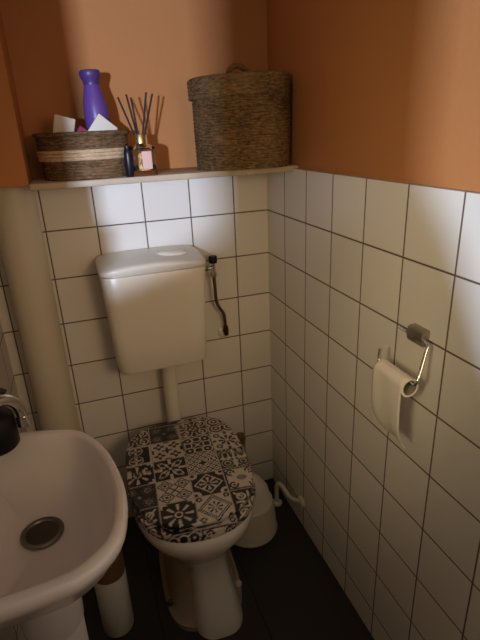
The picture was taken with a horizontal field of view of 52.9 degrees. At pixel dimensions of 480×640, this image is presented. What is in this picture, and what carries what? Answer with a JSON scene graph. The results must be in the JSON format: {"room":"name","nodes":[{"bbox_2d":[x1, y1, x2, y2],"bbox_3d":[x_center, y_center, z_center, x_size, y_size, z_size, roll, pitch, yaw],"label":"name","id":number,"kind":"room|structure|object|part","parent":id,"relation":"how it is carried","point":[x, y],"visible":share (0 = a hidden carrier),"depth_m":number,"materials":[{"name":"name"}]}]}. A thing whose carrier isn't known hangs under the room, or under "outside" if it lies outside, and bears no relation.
{"room":"bathroom","nodes":[
{"label":"bathroom","id":0,"kind":"room"},
{"bbox_2d":[0,321,26,639],"bbox_3d":[-0.610,-0.108,0.841,0.100,2.450,1.370,-10,23,-17],"label":"wall","id":1,"kind":"structure","parent":0,"point":[7,380],"depth_m":1.43,"materials":[{"name":"tile"}]},
{"bbox_2d":[0,0,272,517],"bbox_3d":[-0.349,-0.400,1.548,1.100,2.450,0.100,-10,23,-17],"label":"wall","id":2,"kind":"structure","parent":0,"point":[137,47],"depth_m":1.52,"materials":[{"name":"tile"}]},
{"bbox_2d":[0,11,32,187],"bbox_3d":[-0.682,-0.896,1.078,0.185,1.154,0.213,-10,23,-17],"label":"wall","id":3,"kind":"structure","parent":2,"relation":"attached to","point":[15,168],"depth_m":1.19,"materials":[{"name":"paint"}]},
{"bbox_2d":[95,245,206,373],"bbox_3d":[-0.272,-0.041,1.552,0.325,0.373,0.185,-10,23,-17],"label":"cistern","id":4,"kind":"object","parent":2,"relation":"attached to","point":[154,298],"visible":1,"depth_m":1.47,"materials":[{"name":"beige plastic"}]},
{"bbox_3d":[-0.278,-0.189,1.493,0.325,0.038,0.185,-10,23,-17],"label":"tank lid","id":5,"kind":"part","parent":4,"relation":"part of","materials":[{"name":"beige plastic"}]},
{"bbox_2d":[161,366,180,421],"bbox_3d":[-0.237,0.310,1.719,0.062,0.403,0.088,-10,23,-17],"label":"pipe","id":6,"kind":"object","parent":4,"relation":"attached to","point":[169,375],"visible":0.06,"depth_m":1.69,"materials":[{"name":"beige plastic"}]},
{"bbox_2d":[29,164,297,190],"bbox_3d":[-0.215,-0.429,1.421,0.746,0.016,0.227,-10,23,-17],"label":"shelf","id":7,"kind":"object","parent":2,"relation":"attached to","point":[39,183],"visible":0.68,"depth_m":1.31,"materials":[{"name":"beige paint"}]},
{"bbox_2d":[32,130,128,180],"bbox_3d":[-0.424,-0.452,1.321,0.255,0.119,0.200,-10,23,-17],"label":"basket","id":8,"kind":"object","parent":7,"relation":"on","point":[79,155],"visible":0.9,"depth_m":1.25,"materials":[{"name":"wicker"}]},
{"bbox_2d":[53,114,74,132],"bbox_3d":[-0.465,-0.484,1.268,0.075,0.104,0.010,-6,22,-8],"label":"leaflet","id":9,"kind":"object","parent":8,"relation":"in","point":[61,123],"visible":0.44,"depth_m":1.26,"materials":[{"name":"beige paper"}]},
{"bbox_2d":[76,126,87,131],"bbox_3d":[-0.419,-0.470,1.278,0.076,0.082,0.016,-14,24,-27],"label":"wrapper","id":10,"kind":"object","parent":8,"relation":"in","point":[80,128],"visible":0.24,"depth_m":1.26,"materials":[{"name":"pink plastic"}]},
{"bbox_2d":[79,69,109,129],"bbox_3d":[-0.384,-0.534,1.311,0.070,0.261,0.070,8,24,25],"label":"bottle","id":11,"kind":"object","parent":8,"relation":"in","point":[94,102],"visible":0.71,"depth_m":1.27,"materials":[{"name":"purple plastic"}]},
{"bbox_2d":[88,114,117,130],"bbox_3d":[-0.371,-0.490,1.277,0.101,0.104,0.015,-17,26,-33],"label":"paper packet","id":12,"kind":"object","parent":8,"relation":"in","point":[100,123],"visible":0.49,"depth_m":1.27,"materials":[{"name":"beige paper"}]},
{"bbox_2d":[123,146,133,176],"bbox_3d":[-0.296,-0.421,1.279,0.022,0.078,0.022,-10,23,-17],"label":"bottle","id":13,"kind":"object","parent":7,"relation":"on","point":[128,161],"visible":1,"depth_m":1.27,"materials":[{"name":"black plastic"}]},
{"bbox_2d":[117,92,157,175],"bbox_3d":[-0.269,-0.497,1.295,0.097,0.206,0.064,-10,23,-17],"label":"reed diffuser","id":14,"kind":"object","parent":7,"relation":"on","point":[144,158],"visible":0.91,"depth_m":1.29,"materials":[{"name":"clear glass"}]},
{"bbox_2d":[187,62,290,170],"bbox_3d":[0.000,-0.594,1.412,0.299,0.280,0.264,-10,23,-17],"label":"lidded basket","id":15,"kind":"object","parent":7,"relation":"on","point":[241,120],"visible":1,"depth_m":1.32,"materials":[{"name":"brown wicker"}]},
{"bbox_3d":[-0.004,-0.706,1.361,0.076,0.035,0.027,-11,23,-16],"label":"loop handle","id":16,"kind":"part","parent":15,"relation":"part of","materials":[{"name":"brown wicker"}]},
{"bbox_3d":[-0.004,-0.670,1.381,0.292,0.058,0.259,-11,23,-16],"label":"basket lid","id":17,"kind":"part","parent":15,"relation":"part of","materials":[{"name":"brown wicker"}]},
{"bbox_2d":[205,255,229,337],"bbox_3d":[-0.083,-0.069,1.673,0.051,0.325,0.134,12,26,33],"label":"hose","id":18,"kind":"object","parent":2,"relation":"attached to","point":[224,331],"visible":0.99,"depth_m":1.64,"materials":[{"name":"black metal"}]},
{"bbox_3d":[-0.090,-0.200,1.597,0.029,0.025,0.028,-10,23,-17],"label":"valve knob","id":19,"kind":"part","parent":18,"relation":"part of","materials":[{"name":"black plastic"}]},
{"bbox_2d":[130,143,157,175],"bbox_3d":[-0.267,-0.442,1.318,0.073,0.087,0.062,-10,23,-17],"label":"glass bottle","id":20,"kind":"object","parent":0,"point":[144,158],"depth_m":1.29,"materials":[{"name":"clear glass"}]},
{"bbox_2d":[82,478,373,639],"bbox_3d":[-0.266,1.343,0.552,2.120,0.060,3.120,-10,23,-17],"label":"floor","id":21,"kind":"structure","parent":0,"point":[289,590],"depth_m":1.57,"materials":[{"name":"tile"}]},
{"bbox_2d":[0,186,80,430],"bbox_3d":[-0.606,0.228,1.563,0.119,1.295,0.119,-10,23,-17],"label":"pipe","id":22,"kind":"object","parent":21,"relation":"on","point":[22,245],"visible":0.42,"depth_m":1.41,"materials":[{"name":"beige paint"}]},
{"bbox_2d":[20,597,88,639],"bbox_3d":[-0.363,0.759,1.025,0.124,0.684,0.124,-10,23,-17],"label":"pedestal","id":23,"kind":"object","parent":21,"relation":"on","point":[68,622],"visible":0.35,"depth_m":0.90,"materials":[{"name":"beige ceramic"}]},
{"bbox_2d":[0,430,127,629],"bbox_3d":[-0.338,0.370,0.860,0.273,0.165,0.442,-10,23,-17],"label":"washbasin","id":24,"kind":"object","parent":23,"relation":"on","point":[64,504],"visible":1,"depth_m":0.89,"materials":[{"name":"beige ceramic"}]},
{"bbox_2d":[0,388,19,455],"bbox_3d":[-0.483,0.189,0.930,0.086,0.131,0.086,-10,23,-17],"label":"soap dispenser","id":25,"kind":"object","parent":24,"relation":"on","point":[9,433],"visible":0.92,"depth_m":0.93,"materials":[{"name":"black plastic"}]},
{"bbox_2d":[0,394,32,427],"bbox_3d":[-0.456,0.208,0.884,0.055,0.136,0.174,2,22,12],"label":"tap","id":26,"kind":"object","parent":24,"relation":"on","point":[23,416],"visible":1,"depth_m":0.93,"materials":[{"name":"silver metal"}]},
{"bbox_2d":[94,549,133,637],"bbox_3d":[-0.383,0.781,1.432,0.094,0.344,0.094,-10,23,-17],"label":"canister","id":27,"kind":"object","parent":21,"relation":"on","point":[112,590],"visible":0.52,"depth_m":1.41,"materials":[{"name":"beige plastic"}]},
{"bbox_2d":[125,417,255,639],"bbox_3d":[-0.148,0.657,1.562,0.378,0.459,0.531,-8,22,-14],"label":"toilet","id":28,"kind":"object","parent":21,"relation":"on","point":[191,486],"visible":1,"depth_m":1.43,"materials":[{"name":"beige ceramic"}]},
{"bbox_3d":[-0.161,0.450,1.493,0.373,0.022,0.505,-8,22,-14],"label":"lid","id":29,"kind":"part","parent":28,"relation":"part of","materials":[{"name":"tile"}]},
{"bbox_3d":[-0.156,0.477,1.488,0.377,0.022,0.511,-8,22,-14],"label":"seat","id":30,"kind":"part","parent":28,"relation":"part of","materials":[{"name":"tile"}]},
{"bbox_3d":[-0.148,0.591,1.523,0.370,0.212,0.507,-8,22,-14],"label":"bowl","id":31,"kind":"part","parent":28,"relation":"part of","materials":[{"name":"beige ceramic"}]},
{"bbox_2d":[235,473,276,547],"bbox_3d":[0.033,0.683,1.791,0.208,0.228,0.208,-10,23,-17],"label":"waste bin","id":32,"kind":"object","parent":21,"relation":"on","point":[262,528],"visible":0.38,"depth_m":1.73,"materials":[{"name":"beige plastic"}]},
{"bbox_2d":[236,432,245,447],"bbox_3d":[0.015,0.545,1.731,0.054,0.326,0.039,-7,22,-10],"label":"toilet brush","id":33,"kind":"object","parent":32,"relation":"in","point":[241,436],"visible":0.27,"depth_m":1.66,"materials":[{"name":"brown plastic"}]},
{"bbox_2d":[266,0,479,639],"bbox_3d":[0.445,-0.153,0.835,0.100,2.450,2.050,-10,23,-17],"label":"wall","id":34,"kind":"structure","parent":0,"point":[375,230],"depth_m":1.12,"materials":[{"name":"tile"}]},
{"bbox_2d":[273,481,304,507],"bbox_3d":[0.185,0.697,1.863,0.042,0.135,0.189,-15,25,-29],"label":"drain pipe","id":35,"kind":"object","parent":34,"relation":"attached to","point":[277,502],"visible":0.98,"depth_m":1.88,"materials":[{"name":"beige plastic"}]},
{"bbox_2d":[378,323,429,386],"bbox_3d":[0.347,0.064,0.995,0.059,0.098,0.134,-10,23,-17],"label":"toilet roll holder","id":36,"kind":"object","parent":34,"relation":"attached to","point":[416,333],"visible":0.95,"depth_m":0.97,"materials":[{"name":"silver metal"}]},
{"bbox_2d":[371,359,417,447],"bbox_3d":[0.326,0.179,1.032,0.043,0.169,0.097,-10,23,-17],"label":"toilet roll","id":37,"kind":"object","parent":36,"relation":"hanging from","point":[389,382],"visible":0.98,"depth_m":1.01,"materials":[{"name":"beige paper"}]}
]}

